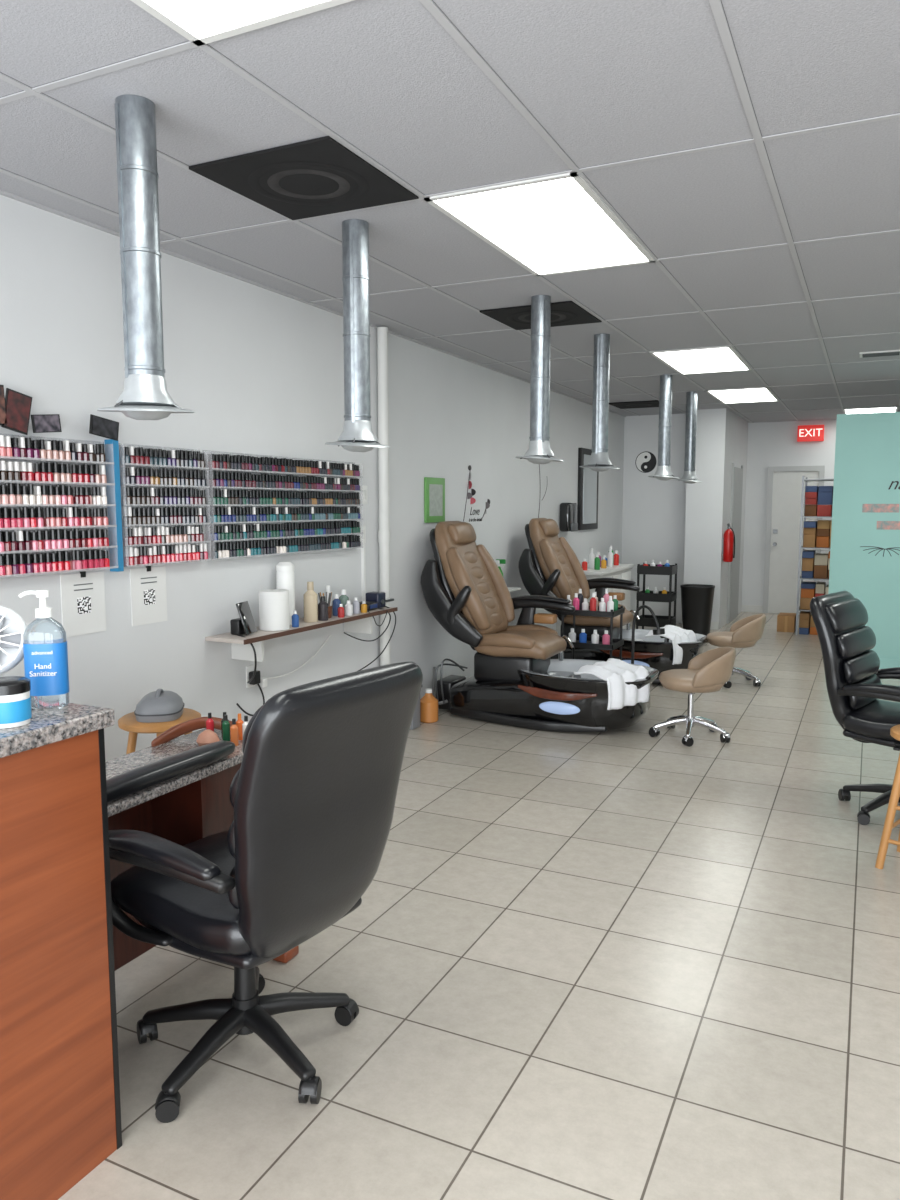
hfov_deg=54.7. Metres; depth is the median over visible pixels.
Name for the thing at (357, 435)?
hood
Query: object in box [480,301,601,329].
ceiling exhaust vent
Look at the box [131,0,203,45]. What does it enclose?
frame
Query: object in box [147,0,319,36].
ceiling light
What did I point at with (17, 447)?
bottles
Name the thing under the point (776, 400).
frame
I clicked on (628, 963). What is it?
floor
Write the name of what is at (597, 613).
tray
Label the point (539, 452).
hood
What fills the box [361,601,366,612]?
lotion bottle
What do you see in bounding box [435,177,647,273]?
ceiling light
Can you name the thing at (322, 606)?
lotion bottle
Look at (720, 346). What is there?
frame
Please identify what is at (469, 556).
quilt
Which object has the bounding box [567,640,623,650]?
tray
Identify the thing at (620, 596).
tray
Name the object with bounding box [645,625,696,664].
towel
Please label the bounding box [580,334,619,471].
duct
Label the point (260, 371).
wall
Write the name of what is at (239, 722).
bottle
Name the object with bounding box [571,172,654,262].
frame
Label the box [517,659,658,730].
tub
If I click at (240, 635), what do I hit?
power cable
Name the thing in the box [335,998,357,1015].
hood
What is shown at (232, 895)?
pillow
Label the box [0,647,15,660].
blade
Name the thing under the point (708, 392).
frame
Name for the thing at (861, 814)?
hood
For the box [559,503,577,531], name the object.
soap dispenser
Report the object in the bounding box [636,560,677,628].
cart
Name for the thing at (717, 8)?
grid
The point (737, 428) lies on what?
wall
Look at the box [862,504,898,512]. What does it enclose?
lettering
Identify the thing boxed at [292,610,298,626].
lotion bottle
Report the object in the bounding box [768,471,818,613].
door
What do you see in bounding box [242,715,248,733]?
bottle
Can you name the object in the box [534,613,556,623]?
tray
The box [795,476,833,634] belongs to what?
shelf
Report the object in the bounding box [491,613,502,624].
quilt
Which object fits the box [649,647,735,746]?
stool
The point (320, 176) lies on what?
ceiling exhaust vent
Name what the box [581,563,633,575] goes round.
countertop
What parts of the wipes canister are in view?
lid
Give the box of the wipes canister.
[276,562,294,624]
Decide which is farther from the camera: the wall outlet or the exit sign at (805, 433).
the exit sign at (805, 433)
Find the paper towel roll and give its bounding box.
[259,589,289,630]
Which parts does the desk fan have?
blade, blade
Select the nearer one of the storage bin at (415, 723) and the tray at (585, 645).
the storage bin at (415, 723)
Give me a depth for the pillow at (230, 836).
2.07 m
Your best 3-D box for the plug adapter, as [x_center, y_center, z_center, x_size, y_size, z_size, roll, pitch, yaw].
[-1.054,0.436,4.783,0.036,0.100,0.120,3,7,26]
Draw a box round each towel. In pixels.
[574,658,649,709]
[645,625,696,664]
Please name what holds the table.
on the floor
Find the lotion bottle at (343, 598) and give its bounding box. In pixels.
[339,590,348,613]
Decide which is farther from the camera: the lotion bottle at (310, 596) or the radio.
the radio
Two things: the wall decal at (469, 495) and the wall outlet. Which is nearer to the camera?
the wall outlet
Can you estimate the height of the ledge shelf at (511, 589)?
0.020 m
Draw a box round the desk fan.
[0,606,26,676]
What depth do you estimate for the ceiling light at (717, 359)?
7.09 m
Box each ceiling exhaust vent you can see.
[189,136,418,219]
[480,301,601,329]
[609,400,658,408]
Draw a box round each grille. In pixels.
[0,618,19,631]
[0,631,23,636]
[0,641,22,646]
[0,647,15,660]
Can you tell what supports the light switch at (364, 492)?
attached to the wall at (260, 371)
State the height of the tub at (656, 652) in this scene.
0.370 m
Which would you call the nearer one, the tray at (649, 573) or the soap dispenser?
the soap dispenser
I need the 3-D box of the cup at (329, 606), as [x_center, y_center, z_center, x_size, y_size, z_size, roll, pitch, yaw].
[-0.739,0.071,5.171,0.080,0.070,0.080,3,7,26]
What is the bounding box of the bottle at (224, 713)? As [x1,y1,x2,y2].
[221,712,228,736]
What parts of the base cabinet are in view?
door panel, door panel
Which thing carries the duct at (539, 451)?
hanging from the ceiling
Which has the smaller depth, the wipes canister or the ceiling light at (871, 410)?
the wipes canister
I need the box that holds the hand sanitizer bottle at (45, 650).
[19,590,69,708]
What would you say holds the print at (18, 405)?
attached to the wall at (260, 371)
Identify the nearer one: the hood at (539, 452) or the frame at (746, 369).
the hood at (539, 452)
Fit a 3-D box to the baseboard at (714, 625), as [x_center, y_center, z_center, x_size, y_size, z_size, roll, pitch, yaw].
[3.165,0.314,11.000,0.450,0.100,0.015,3,7,26]
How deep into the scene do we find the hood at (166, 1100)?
2.20 m
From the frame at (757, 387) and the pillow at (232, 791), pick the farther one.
the frame at (757, 387)
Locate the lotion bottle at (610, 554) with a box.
[607,547,612,566]
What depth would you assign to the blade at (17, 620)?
2.05 m
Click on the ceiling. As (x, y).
(610, 81)
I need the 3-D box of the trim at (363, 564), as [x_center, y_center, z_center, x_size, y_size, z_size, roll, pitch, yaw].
[-0.573,-0.174,5.768,0.020,0.400,0.020,3,7,26]
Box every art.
[635,451,656,472]
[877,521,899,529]
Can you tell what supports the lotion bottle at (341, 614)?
on the wall shelf at (241, 648)
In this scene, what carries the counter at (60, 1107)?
on the floor
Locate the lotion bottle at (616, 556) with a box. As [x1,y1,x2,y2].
[614,551,618,564]
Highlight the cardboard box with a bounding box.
[777,612,795,632]
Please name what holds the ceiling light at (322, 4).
attached to the ceiling
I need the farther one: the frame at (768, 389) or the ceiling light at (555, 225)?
the frame at (768, 389)
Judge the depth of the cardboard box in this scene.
10.71 m
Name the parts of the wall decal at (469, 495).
stem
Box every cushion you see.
[106,741,234,802]
[435,521,507,633]
[529,518,583,604]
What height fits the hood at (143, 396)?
0.132 m
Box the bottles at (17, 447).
[0,435,360,576]
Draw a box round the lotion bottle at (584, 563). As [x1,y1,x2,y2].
[582,559,586,569]
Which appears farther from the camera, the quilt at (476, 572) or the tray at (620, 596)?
the tray at (620, 596)
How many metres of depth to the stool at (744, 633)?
7.45 m
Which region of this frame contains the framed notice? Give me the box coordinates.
[424,477,444,522]
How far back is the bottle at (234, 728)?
2.90 m
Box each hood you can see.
[97,374,194,419]
[137,1019,156,1034]
[155,1091,180,1109]
[299,1076,319,1094]
[325,420,390,451]
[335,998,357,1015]
[515,441,562,463]
[580,452,619,471]
[648,466,678,480]
[677,471,702,483]
[682,735,692,740]
[722,732,729,737]
[839,789,849,794]
[857,811,869,817]
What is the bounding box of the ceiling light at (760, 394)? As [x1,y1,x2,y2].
[709,388,775,402]
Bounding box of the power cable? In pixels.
[236,606,395,715]
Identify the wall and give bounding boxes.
[0,195,624,760]
[621,414,685,622]
[684,408,727,628]
[720,410,747,627]
[742,419,836,605]
[828,412,899,659]
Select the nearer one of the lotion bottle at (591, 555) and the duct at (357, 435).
the duct at (357, 435)
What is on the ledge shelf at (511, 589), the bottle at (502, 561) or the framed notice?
the bottle at (502, 561)
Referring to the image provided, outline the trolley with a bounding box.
[560,589,624,659]
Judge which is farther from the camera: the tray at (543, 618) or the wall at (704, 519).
the wall at (704, 519)
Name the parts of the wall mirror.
glass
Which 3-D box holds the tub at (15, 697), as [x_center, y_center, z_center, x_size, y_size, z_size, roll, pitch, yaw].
[-0.946,0.217,1.858,0.094,0.095,0.094,3,7,26]
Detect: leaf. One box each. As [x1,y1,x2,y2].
[729,467,742,622]
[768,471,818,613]
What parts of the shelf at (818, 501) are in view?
shelf, shelf, shelf, shelf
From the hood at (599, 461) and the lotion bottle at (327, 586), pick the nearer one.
the lotion bottle at (327, 586)
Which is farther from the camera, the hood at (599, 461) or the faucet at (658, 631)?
the faucet at (658, 631)
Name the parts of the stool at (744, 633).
seat, leg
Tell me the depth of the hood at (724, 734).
5.70 m
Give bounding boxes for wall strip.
[104,439,123,571]
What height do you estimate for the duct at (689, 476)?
0.952 m
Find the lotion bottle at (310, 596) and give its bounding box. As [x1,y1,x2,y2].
[303,581,317,621]
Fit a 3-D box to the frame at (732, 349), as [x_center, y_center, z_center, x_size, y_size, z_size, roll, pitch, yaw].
[2.342,-1.941,7.002,0.025,0.011,1.250,3,7,26]
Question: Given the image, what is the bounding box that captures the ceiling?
[0,0,899,422]
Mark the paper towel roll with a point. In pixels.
(273, 603)
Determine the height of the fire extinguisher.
0.480 m
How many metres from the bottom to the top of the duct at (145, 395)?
0.922 m
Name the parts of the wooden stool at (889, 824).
seat, leg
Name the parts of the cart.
post, post, post, post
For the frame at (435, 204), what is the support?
attached to the ceiling
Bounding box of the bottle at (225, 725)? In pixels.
[222,715,229,740]
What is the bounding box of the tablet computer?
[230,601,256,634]
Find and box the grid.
[0,0,899,422]
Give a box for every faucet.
[562,635,573,648]
[626,610,639,629]
[631,605,664,663]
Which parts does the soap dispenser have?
lever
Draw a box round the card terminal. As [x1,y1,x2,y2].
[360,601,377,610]
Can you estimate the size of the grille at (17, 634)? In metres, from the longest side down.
0.065 x 0.015 x 0.004 m
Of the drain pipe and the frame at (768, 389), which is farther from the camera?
the frame at (768, 389)
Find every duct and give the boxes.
[97,94,194,419]
[325,219,390,451]
[515,295,562,463]
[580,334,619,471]
[648,374,678,480]
[677,391,702,483]
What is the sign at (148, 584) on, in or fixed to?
attached to the wall at (260, 371)
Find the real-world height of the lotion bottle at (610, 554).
0.220 m
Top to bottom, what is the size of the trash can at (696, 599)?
0.600 m
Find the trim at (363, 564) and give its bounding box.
[361,543,365,600]
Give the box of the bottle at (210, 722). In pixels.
[206,713,213,731]
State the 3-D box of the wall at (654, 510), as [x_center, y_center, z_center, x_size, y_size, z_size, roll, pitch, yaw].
[2.752,-1.070,11.562,0.910,2.730,0.100,3,7,26]
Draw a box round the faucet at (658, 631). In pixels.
[631,605,664,663]
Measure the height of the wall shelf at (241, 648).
0.147 m
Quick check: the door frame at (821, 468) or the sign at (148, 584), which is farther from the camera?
the door frame at (821, 468)
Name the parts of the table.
modesty panel, curved wood rail, foot rail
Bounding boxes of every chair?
[108,662,422,1122]
[420,521,658,731]
[518,518,707,683]
[810,591,899,824]
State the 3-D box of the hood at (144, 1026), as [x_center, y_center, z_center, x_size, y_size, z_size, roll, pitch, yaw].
[-0.881,1.233,2.530,0.045,0.030,0.061,-4,7,-31]
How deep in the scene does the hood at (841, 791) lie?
4.57 m
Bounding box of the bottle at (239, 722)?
[236,713,243,739]
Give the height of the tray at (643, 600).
0.015 m
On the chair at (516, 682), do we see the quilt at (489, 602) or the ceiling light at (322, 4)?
the quilt at (489, 602)
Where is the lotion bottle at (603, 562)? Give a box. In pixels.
[601,557,606,567]
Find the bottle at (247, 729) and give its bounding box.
[242,705,262,753]
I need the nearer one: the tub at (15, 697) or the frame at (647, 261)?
the tub at (15, 697)
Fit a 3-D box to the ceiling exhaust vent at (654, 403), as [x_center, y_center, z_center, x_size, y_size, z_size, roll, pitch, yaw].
[2.212,-2.284,10.190,0.586,0.015,0.610,3,7,26]
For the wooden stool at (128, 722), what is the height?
0.653 m
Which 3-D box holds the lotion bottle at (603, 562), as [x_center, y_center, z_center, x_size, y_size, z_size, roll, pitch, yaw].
[1.701,-0.412,9.619,0.060,0.120,0.060,3,7,26]
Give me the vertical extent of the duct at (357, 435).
0.952 m
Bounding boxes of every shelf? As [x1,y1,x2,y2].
[205,607,397,661]
[508,587,520,591]
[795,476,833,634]
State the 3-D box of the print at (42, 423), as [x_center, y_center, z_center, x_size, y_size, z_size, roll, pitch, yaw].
[-1.593,-0.697,3.436,0.008,0.083,0.137,3,7,26]
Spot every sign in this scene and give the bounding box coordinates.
[60,571,105,636]
[130,566,167,625]
[797,425,823,441]
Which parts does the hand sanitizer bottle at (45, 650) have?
spout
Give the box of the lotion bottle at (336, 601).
[332,594,340,615]
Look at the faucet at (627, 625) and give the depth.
8.13 m
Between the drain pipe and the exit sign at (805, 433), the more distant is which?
the exit sign at (805, 433)
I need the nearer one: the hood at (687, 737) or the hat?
the hat
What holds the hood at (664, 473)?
attached to the duct at (663, 472)
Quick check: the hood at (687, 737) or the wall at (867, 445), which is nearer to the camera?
the hood at (687, 737)
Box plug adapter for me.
[249,670,266,686]
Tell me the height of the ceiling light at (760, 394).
0.005 m
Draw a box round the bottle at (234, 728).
[230,718,238,745]
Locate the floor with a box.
[58,612,899,1199]
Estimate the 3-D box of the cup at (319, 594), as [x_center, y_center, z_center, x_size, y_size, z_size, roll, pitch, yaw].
[-0.740,0.031,5.166,0.087,0.151,0.083,3,7,26]
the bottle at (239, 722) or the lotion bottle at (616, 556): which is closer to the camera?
the bottle at (239, 722)
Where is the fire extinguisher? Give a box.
[722,523,734,561]
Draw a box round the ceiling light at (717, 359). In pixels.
[654,348,746,373]
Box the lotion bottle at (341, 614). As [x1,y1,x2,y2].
[338,604,344,617]
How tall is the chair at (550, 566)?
1.429 m
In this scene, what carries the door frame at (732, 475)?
attached to the wall at (737, 428)
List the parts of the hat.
handle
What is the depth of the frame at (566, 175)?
3.21 m
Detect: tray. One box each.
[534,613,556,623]
[560,610,624,617]
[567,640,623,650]
[608,592,624,600]
[638,599,675,601]
[639,572,676,574]
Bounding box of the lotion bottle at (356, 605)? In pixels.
[352,597,359,613]
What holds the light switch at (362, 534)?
attached to the wall at (260, 371)
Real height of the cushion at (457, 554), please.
0.843 m
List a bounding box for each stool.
[118,708,200,753]
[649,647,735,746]
[707,614,765,687]
[875,724,899,868]
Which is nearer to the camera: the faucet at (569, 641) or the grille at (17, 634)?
the grille at (17, 634)
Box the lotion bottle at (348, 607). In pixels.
[345,600,352,615]
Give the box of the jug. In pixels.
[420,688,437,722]
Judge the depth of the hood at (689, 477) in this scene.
9.13 m
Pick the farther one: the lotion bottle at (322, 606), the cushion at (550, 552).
the cushion at (550, 552)
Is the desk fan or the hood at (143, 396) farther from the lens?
the hood at (143, 396)
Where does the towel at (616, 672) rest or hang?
on the chair at (516, 682)
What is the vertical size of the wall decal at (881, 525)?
0.745 m
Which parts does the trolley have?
post, post, post, post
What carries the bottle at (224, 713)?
on the table
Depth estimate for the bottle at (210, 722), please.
2.99 m
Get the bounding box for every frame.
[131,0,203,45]
[424,197,539,276]
[425,172,578,201]
[535,260,655,275]
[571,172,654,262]
[649,352,682,374]
[652,346,731,352]
[681,369,747,374]
[705,390,725,403]
[707,387,767,390]
[726,400,776,403]
[726,463,733,623]
[728,346,751,369]
[763,467,772,612]
[766,387,779,400]
[814,466,824,583]
[843,407,892,409]
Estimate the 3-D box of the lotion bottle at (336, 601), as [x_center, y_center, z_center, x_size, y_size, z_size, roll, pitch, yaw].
[-0.687,0.029,5.276,0.050,0.130,0.050,3,7,26]
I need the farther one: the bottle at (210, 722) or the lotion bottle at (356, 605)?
the lotion bottle at (356, 605)
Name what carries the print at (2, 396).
attached to the wall at (260, 371)
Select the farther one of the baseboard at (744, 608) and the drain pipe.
the baseboard at (744, 608)
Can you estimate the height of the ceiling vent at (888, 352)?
0.015 m
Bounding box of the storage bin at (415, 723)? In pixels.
[410,686,421,729]
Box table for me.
[105,717,298,970]
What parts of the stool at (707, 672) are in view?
leg, leg, leg, seat, leg, leg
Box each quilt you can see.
[464,551,477,562]
[471,567,483,578]
[477,582,489,593]
[484,597,495,608]
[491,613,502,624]
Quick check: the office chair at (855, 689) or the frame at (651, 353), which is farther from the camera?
the frame at (651, 353)
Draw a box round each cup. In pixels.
[318,592,331,617]
[328,605,331,617]
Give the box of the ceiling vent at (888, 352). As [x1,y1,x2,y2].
[859,350,899,357]
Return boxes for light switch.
[359,525,365,543]
[361,486,367,503]
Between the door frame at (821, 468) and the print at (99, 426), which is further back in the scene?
the door frame at (821, 468)
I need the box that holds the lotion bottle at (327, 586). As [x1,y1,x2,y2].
[324,585,332,614]
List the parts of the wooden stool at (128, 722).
leg, seat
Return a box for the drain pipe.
[377,327,393,665]
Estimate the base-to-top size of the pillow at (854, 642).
0.125 m
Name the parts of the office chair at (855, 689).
leg, arm, seat, leg, arm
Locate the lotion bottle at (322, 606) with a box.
[318,596,327,620]
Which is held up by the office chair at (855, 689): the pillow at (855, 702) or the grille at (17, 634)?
the pillow at (855, 702)
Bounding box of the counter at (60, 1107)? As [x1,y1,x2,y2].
[0,703,121,1199]
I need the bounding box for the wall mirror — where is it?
[577,448,598,529]
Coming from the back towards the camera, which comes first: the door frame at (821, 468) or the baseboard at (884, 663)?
the door frame at (821, 468)
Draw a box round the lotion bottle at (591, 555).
[589,549,594,568]
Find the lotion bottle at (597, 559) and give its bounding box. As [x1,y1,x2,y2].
[594,554,599,569]
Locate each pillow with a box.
[227,820,234,858]
[227,866,238,908]
[229,769,239,807]
[825,598,867,632]
[836,626,875,658]
[843,650,879,683]
[849,674,881,709]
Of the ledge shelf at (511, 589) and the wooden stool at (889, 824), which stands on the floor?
the wooden stool at (889, 824)
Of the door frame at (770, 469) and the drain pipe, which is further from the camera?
the door frame at (770, 469)
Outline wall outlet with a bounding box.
[246,664,255,687]
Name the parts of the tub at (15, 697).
lid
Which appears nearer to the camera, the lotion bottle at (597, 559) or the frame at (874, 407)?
the lotion bottle at (597, 559)
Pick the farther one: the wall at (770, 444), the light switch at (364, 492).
the wall at (770, 444)
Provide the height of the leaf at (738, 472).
2.045 m
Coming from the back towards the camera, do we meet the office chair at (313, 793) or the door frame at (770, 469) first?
the door frame at (770, 469)
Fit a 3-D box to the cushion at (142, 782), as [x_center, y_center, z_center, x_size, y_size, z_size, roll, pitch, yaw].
[-0.844,0.500,2.520,0.089,0.059,0.641,3,7,28]
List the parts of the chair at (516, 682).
seat, faucet post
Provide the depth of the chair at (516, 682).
6.23 m
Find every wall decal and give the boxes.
[463,465,489,521]
[538,464,546,517]
[860,481,899,556]
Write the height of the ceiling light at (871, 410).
0.005 m
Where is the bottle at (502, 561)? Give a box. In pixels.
[496,559,505,575]
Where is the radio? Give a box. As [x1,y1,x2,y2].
[365,592,384,607]
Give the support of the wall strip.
attached to the wall at (260, 371)
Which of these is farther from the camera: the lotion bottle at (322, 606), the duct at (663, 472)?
the duct at (663, 472)
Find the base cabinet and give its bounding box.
[556,563,633,635]
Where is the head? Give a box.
[773,466,818,471]
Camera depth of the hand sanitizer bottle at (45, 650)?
1.99 m
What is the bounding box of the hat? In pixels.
[134,689,183,722]
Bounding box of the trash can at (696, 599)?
[680,584,714,635]
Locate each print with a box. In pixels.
[0,385,6,425]
[1,388,31,434]
[31,414,61,432]
[89,414,118,440]
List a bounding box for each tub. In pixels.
[0,676,31,728]
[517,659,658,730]
[599,629,707,678]
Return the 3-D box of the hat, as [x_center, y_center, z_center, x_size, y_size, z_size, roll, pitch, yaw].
[-1.248,0.440,3.738,0.194,0.116,0.254,-1,6,-9]
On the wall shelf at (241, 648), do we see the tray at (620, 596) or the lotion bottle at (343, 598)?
the lotion bottle at (343, 598)
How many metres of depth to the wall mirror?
10.06 m
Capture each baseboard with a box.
[682,621,718,629]
[741,605,778,613]
[879,658,899,668]
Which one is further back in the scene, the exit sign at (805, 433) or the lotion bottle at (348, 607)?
the exit sign at (805, 433)
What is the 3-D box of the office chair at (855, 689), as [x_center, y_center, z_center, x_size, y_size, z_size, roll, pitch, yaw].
[2.231,0.533,4.382,0.720,1.095,0.667,6,8,41]
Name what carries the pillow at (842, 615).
on the office chair at (855, 689)
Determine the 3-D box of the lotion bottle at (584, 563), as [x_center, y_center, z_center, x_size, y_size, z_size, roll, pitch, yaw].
[1.441,-0.379,9.313,0.060,0.120,0.060,3,7,26]
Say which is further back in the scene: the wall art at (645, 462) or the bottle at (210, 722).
the wall art at (645, 462)
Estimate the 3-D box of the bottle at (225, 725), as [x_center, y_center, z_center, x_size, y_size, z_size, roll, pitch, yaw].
[-0.763,0.436,2.966,0.026,0.090,0.026,3,7,26]
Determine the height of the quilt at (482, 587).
0.107 m
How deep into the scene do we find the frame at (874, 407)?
10.54 m
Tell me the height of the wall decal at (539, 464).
0.602 m
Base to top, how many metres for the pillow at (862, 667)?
0.123 m
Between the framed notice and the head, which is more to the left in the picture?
the framed notice
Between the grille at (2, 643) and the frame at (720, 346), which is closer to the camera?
the grille at (2, 643)
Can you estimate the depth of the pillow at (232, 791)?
2.03 m

